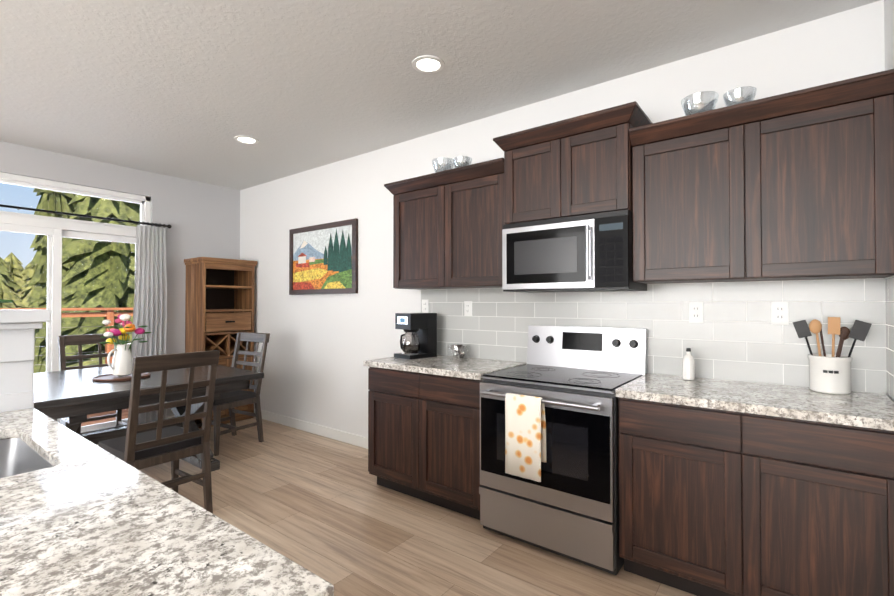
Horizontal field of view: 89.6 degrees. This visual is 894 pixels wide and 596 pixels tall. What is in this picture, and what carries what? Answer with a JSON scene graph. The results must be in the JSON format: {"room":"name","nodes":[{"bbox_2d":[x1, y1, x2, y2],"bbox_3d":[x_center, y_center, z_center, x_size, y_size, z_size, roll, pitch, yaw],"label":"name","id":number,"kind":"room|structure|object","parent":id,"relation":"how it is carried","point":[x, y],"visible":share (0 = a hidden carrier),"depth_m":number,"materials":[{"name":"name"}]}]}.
{"room":"kitchen","nodes":[
{"label":"kitchen","id":0,"kind":"room"},
{"bbox_2d":[0,309,50,411],"bbox_3d":[-2.092,0.690,1.288,0.240,1.300,1.410,-1,-1,37],"label":"wall","id":1,"kind":"structure","parent":0,"point":[18,327],"depth_m":1.73,"materials":[{"name":"white paint"}]},
{"bbox_2d":[0,141,239,416],"bbox_3d":[-4.580,0.001,2.990,0.150,2.720,6.500,-1,-1,37],"label":"wall","id":2,"kind":"structure","parent":0,"point":[202,219],"depth_m":4.93,"materials":[{"name":"grey paint"}]},
{"bbox_2d":[0,172,150,431],"bbox_3d":[-3.743,0.145,4.085,0.100,2.460,1.820,-1,-1,37],"label":"window","id":3,"kind":"structure","parent":2,"relation":"in","point":[55,230],"depth_m":4.19,"materials":[{"name":"white plastic"}]},
{"bbox_2d":[0,204,171,228],"bbox_3d":[-3.715,-0.777,3.907,0.121,0.044,2.392,-1,-1,37],"label":"curtain rod","id":4,"kind":"object","parent":2,"relation":"attached to","point":[169,226],"visible":1,"depth_m":4.24,"materials":[{"name":"black metal"}]},
{"bbox_2d":[128,225,166,423],"bbox_3d":[-3.085,0.310,4.656,0.063,2.105,0.356,-1,-1,37],"label":"curtain","id":5,"kind":"object","parent":4,"relation":"hanging from","point":[150,302],"visible":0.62,"depth_m":4.67,"materials":[{"name":"white fabric"}]},
{"bbox_2d":[96,417,695,595],"bbox_3d":[-0.945,1.366,0.194,9.300,0.080,6.800,-1,-1,37],"label":"floor","id":6,"kind":"structure","parent":0,"point":[336,516],"depth_m":2.63,"materials":[{"name":"beige wood"}]},
{"bbox_2d":[58,334,138,434],"bbox_3d":[-3.147,0.858,4.061,0.555,1.035,0.460,-1,-1,37],"label":"dining chair","id":7,"kind":"object","parent":6,"relation":"on","point":[66,340],"visible":0.17,"depth_m":4.15,"materials":[{"name":"brown wood"}]},
{"bbox_2d":[33,365,263,471],"bbox_3d":[-2.515,0.988,3.539,1.450,0.760,1.460,-1,-1,37],"label":"dining table","id":8,"kind":"object","parent":6,"relation":"on","point":[71,399],"visible":0.35,"depth_m":3.26,"materials":[{"name":"brown wood"}]},
{"bbox_2d":[92,372,150,381],"bbox_3d":[-2.466,0.597,3.418,0.360,0.018,0.360,-1,-1,37],"label":"serving tray","id":9,"kind":"object","parent":8,"relation":"on","point":[107,378],"visible":0.71,"depth_m":3.37,"materials":[{"name":"brown wood"}]},
{"bbox_2d":[100,314,151,375],"bbox_3d":[-2.472,0.354,3.416,0.328,0.467,0.384,0,-1,17],"label":"flower vase","id":10,"kind":"object","parent":9,"relation":"on","point":[122,362],"visible":0.98,"depth_m":3.38,"materials":[{"name":"white ceramic"}]},
{"bbox_2d":[98,350,219,513],"bbox_3d":[-1.769,0.841,2.759,0.555,1.035,0.460,-1,-1,35],"label":"dining chair","id":11,"kind":"object","parent":6,"relation":"on","point":[158,446],"visible":0.77,"depth_m":2.67,"materials":[{"name":"brown wood"}]},
{"bbox_2d":[0,408,333,595],"bbox_3d":[-1.295,0.874,0.676,1.834,0.915,1.330,-1,-1,37],"label":"countertop","id":12,"kind":"structure","parent":6,"relation":"on","point":[80,515],"depth_m":0.79,"materials":[{"name":"white stone"}]},
{"bbox_2d":[0,438,52,477],"bbox_3d":[-1.431,0.551,1.002,0.560,0.199,0.788,-1,-1,37],"label":"sink basin","id":13,"kind":"object","parent":12,"relation":"in","point":[17,455],"depth_m":1.45,"materials":[{"name":"silver metal"}]},
{"bbox_2d":[184,257,256,428],"bbox_3d":[-2.565,0.478,5.112,0.460,1.820,0.620,-1,-1,37],"label":"tall cabinet","id":14,"kind":"object","parent":6,"relation":"on","point":[219,303],"visible":0.52,"depth_m":5.02,"materials":[{"name":"brown wood"}]},
{"bbox_2d":[191,332,269,455],"bbox_3d":[-2.061,0.860,4.253,0.460,1.035,0.555,0,-1,31],"label":"chair","id":15,"kind":"object","parent":6,"relation":"on","point":[230,401],"visible":0.67,"depth_m":4.28,"materials":[{"name":"brown wood"}]},
{"bbox_2d":[363,355,526,519],"bbox_3d":[-0.008,0.906,3.171,1.002,0.915,0.638,-1,-1,37],"label":"base cabinet","id":16,"kind":"object","parent":6,"relation":"on","point":[423,429],"visible":0.79,"depth_m":2.91,"materials":[{"name":"brown wood"}]},
{"bbox_2d":[394,313,436,359],"bbox_3d":[-0.246,0.283,3.434,0.286,0.335,0.190,1,-1,-45],"label":"coffee maker","id":17,"kind":"object","parent":16,"relation":"on","point":[421,328],"visible":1,"depth_m":3.39,"materials":[{"name":"black plastic"}]},
{"bbox_2d":[447,344,470,359],"bbox_3d":[0.088,0.395,3.338,0.184,0.109,0.184,-1,-1,37],"label":"jar","id":18,"kind":"object","parent":16,"relation":"on","point":[457,353],"visible":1,"depth_m":3.31,"materials":[{"name":"silver"}]},
{"bbox_2d":[479,325,647,574],"bbox_3d":[0.661,0.769,2.591,0.758,1.175,0.730,-1,-1,37],"label":"range","id":19,"kind":"object","parent":6,"relation":"on","point":[549,459],"visible":0.94,"depth_m":2.35,"materials":[{"name":"silver metal"}]},
{"bbox_2d":[505,393,545,481],"bbox_3d":[0.413,0.722,2.369,0.206,0.424,0.075,-1,-1,37],"label":"towel","id":20,"kind":"object","parent":19,"relation":"hanging from","point":[525,413],"depth_m":2.34,"materials":[{"name":"white fabric"}]},
{"bbox_2d":[616,373,893,595],"bbox_3d":[1.400,0.892,2.095,1.009,0.915,0.638,-1,-1,37],"label":"base cabinet","id":21,"kind":"object","parent":6,"relation":"on","point":[733,488],"visible":0.98,"depth_m":1.85,"materials":[{"name":"brown wood"}]},
{"bbox_2d":[682,348,694,379],"bbox_3d":[1.299,0.353,2.420,0.059,0.168,0.060,-1,-1,37],"label":"soap bottle","id":22,"kind":"object","parent":21,"relation":"on","point":[688,366],"visible":1,"depth_m":2.40,"materials":[{"name":"white plastic"}]},
{"bbox_2d":[793,317,871,394],"bbox_3d":[1.776,0.261,2.082,0.278,0.345,0.158,-1,-1,37],"label":"utensil crock","id":23,"kind":"object","parent":21,"relation":"on","point":[829,373],"visible":1,"depth_m":2.05,"materials":[{"name":"white ceramic"}]},
{"bbox_2d":[0,0,879,189],"bbox_3d":[-0.945,-1.444,0.230,9.300,0.100,6.800,-1,-1,37],"label":"ceiling","id":24,"kind":"structure","parent":0,"point":[189,89],"depth_m":2.64,"materials":[{"name":"white paint"}]},
{"bbox_2d":[234,135,258,143],"bbox_3d":[-1.705,-1.345,3.830,0.190,0.009,0.190,-1,-1,37],"label":"recessed light","id":25,"kind":"object","parent":24,"relation":"in","point":[246,139],"visible":1,"depth_m":3.83,"materials":[{"name":"white plastic"}]},
{"bbox_2d":[412,55,443,72],"bbox_3d":[-0.110,-1.360,2.624,0.190,0.009,0.190,-1,-1,37],"label":"recessed light","id":26,"kind":"object","parent":24,"relation":"in","point":[428,64],"visible":1,"depth_m":2.62,"materials":[{"name":"white plastic"}]},
{"bbox_2d":[240,0,888,436],"bbox_3d":[1.074,-0.001,2.854,9.300,2.720,0.150,-1,-1,37],"label":"wall","id":27,"kind":"structure","parent":0,"point":[322,348],"depth_m":4.06,"materials":[{"name":"white paint"}]},
{"bbox_2d":[254,408,367,448],"bbox_3d":[-1.388,1.332,4.615,2.930,0.100,0.014,-1,-1,37],"label":"baseboard","id":28,"kind":"structure","parent":27,"relation":"attached to","point":[342,436],"depth_m":4.55,"materials":[{"name":"white wood"}]},
{"bbox_2d":[289,218,357,294],"bbox_3d":[-1.264,-0.389,4.527,1.060,0.700,0.032,-1,-1,37],"label":"framed painting","id":29,"kind":"object","parent":27,"relation":"attached to","point":[323,258],"visible":1,"depth_m":4.49,"materials":[{"name":"brown wood"}]},
{"bbox_2d":[384,158,504,289],"bbox_3d":[0.050,-0.477,3.303,1.053,0.805,0.390,-1,-1,37],"label":"upper cabinet","id":30,"kind":"object","parent":27,"relation":"attached to","point":[447,228],"visible":0.88,"depth_m":3.14,"materials":[{"name":"brown wood"}]},
{"bbox_2d":[432,157,446,172],"bbox_3d":[-0.026,-0.938,3.272,0.165,0.115,0.168,-1,-1,37],"label":"glass bowl","id":31,"kind":"object","parent":30,"relation":"on","point":[440,167],"depth_m":3.22,"materials":[{"name":"white"}]},
{"bbox_2d":[447,156,471,169],"bbox_3d":[0.109,-0.930,3.169,0.136,0.095,0.138,-1,-1,37],"label":"glass bowl","id":32,"kind":"object","parent":30,"relation":"on","point":[465,162],"depth_m":3.14,"materials":[{"name":"white"}]},
{"bbox_2d":[493,101,651,223],"bbox_3d":[0.759,-0.736,2.739,0.858,0.543,0.430,-1,-1,37],"label":"upper cabinet","id":33,"kind":"object","parent":27,"relation":"attached to","point":[577,165],"visible":0.92,"depth_m":2.57,"materials":[{"name":"brown wood"}]},
{"bbox_2d":[502,210,646,292],"bbox_3d":[0.755,-0.251,2.726,0.756,0.418,0.442,-1,-1,37],"label":"microwave","id":34,"kind":"object","parent":33,"relation":"attached to","point":[588,253],"visible":1,"depth_m":2.55,"materials":[{"name":"silver metal"}]},
{"bbox_2d":[421,276,893,399],"bbox_3d":[0.703,0.179,2.638,2.790,0.525,0.640,-1,-1,37],"label":"tile backsplash","id":35,"kind":"structure","parent":27,"relation":"attached to","point":[736,335],"depth_m":2.45,"materials":[{"name":"white tile"}]},
{"bbox_2d":[422,300,428,312],"bbox_3d":[-0.180,0.070,3.700,0.070,0.115,0.008,-1,-1,37],"label":"electrical outlet plate","id":36,"kind":"object","parent":35,"relation":"attached to","point":[425,306],"visible":0.9,"depth_m":3.69,"materials":[{"name":"white plastic"}]},
{"bbox_2d":[464,301,471,315],"bbox_3d":[0.162,0.082,3.439,0.070,0.115,0.008,-1,-1,37],"label":"electrical outlet plate","id":37,"kind":"object","parent":35,"relation":"attached to","point":[467,308],"visible":1,"depth_m":3.44,"materials":[{"name":"white plastic"}]},
{"bbox_2d":[689,302,702,322],"bbox_3d":[1.385,0.080,2.504,0.070,0.115,0.008,-1,-1,37],"label":"electrical outlet plate","id":38,"kind":"object","parent":35,"relation":"attached to","point":[695,312],"visible":1,"depth_m":2.50,"materials":[{"name":"white plastic"}]},
{"bbox_2d":[771,302,788,324],"bbox_3d":[1.683,0.077,2.276,0.070,0.115,0.008,-1,-1,37],"label":"electrical outlet plate","id":39,"kind":"object","parent":35,"relation":"attached to","point":[779,313],"visible":1,"depth_m":2.27,"materials":[{"name":"white plastic"}]},
{"bbox_2d":[629,69,893,283],"bbox_3d":[1.476,-0.491,2.213,1.010,0.805,0.390,-1,-1,37],"label":"upper cabinet","id":40,"kind":"object","parent":27,"relation":"attached to","point":[797,185],"visible":1,"depth_m":2.04,"materials":[{"name":"brown wood"}]},
{"bbox_2d":[681,91,718,115],"bbox_3d":[1.277,-0.951,2.277,0.165,0.115,0.168,-1,-1,37],"label":"glass bowl","id":41,"kind":"object","parent":40,"relation":"on","point":[712,103],"depth_m":2.23,"materials":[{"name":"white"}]},
{"bbox_2d":[723,86,756,105],"bbox_3d":[1.412,-0.942,2.173,0.136,0.095,0.138,-1,-1,37],"label":"glass bowl","id":42,"kind":"object","parent":40,"relation":"on","point":[727,99],"depth_m":2.13,"materials":[{"name":"white"}]},
{"bbox_2d":[884,0,893,401],"bbox_3d":[2.197,-0.020,1.335,1.170,2.720,0.900,-1,-1,37],"label":"wall","id":43,"kind":"structure","parent":0,"point":[889,30],"depth_m":1.97,"materials":[{"name":"white paint"}]},
{"label":"outside","id":44,"kind":"structure","parent":0,"visible":0},
{"bbox_2d":[0,308,133,425],"bbox_3d":[-5.018,0.860,5.201,3.223,1.460,8.500,-1,-1,37],"label":"deck","id":45,"kind":"object","parent":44,"point":[107,346],"depth_m":6.84,"materials":[{"name":"brown wood"}]},
{"bbox_3d":[-22.413,5.737,20.633,110.000,0.300,120.000,-1,-1,37],"label":"ground","id":46,"kind":"structure","parent":0,"visible":0},
{"bbox_2d":[0,188,139,372],"bbox_3d":[-18.583,-0.763,24.916,20.831,15.994,42.582,1,-1,-42],"label":"vegetation","id":47,"kind":"object","parent":46,"relation":"on","point":[104,268],"depth_m":15.34,"materials":[{"name":"green plant"}]}
]}

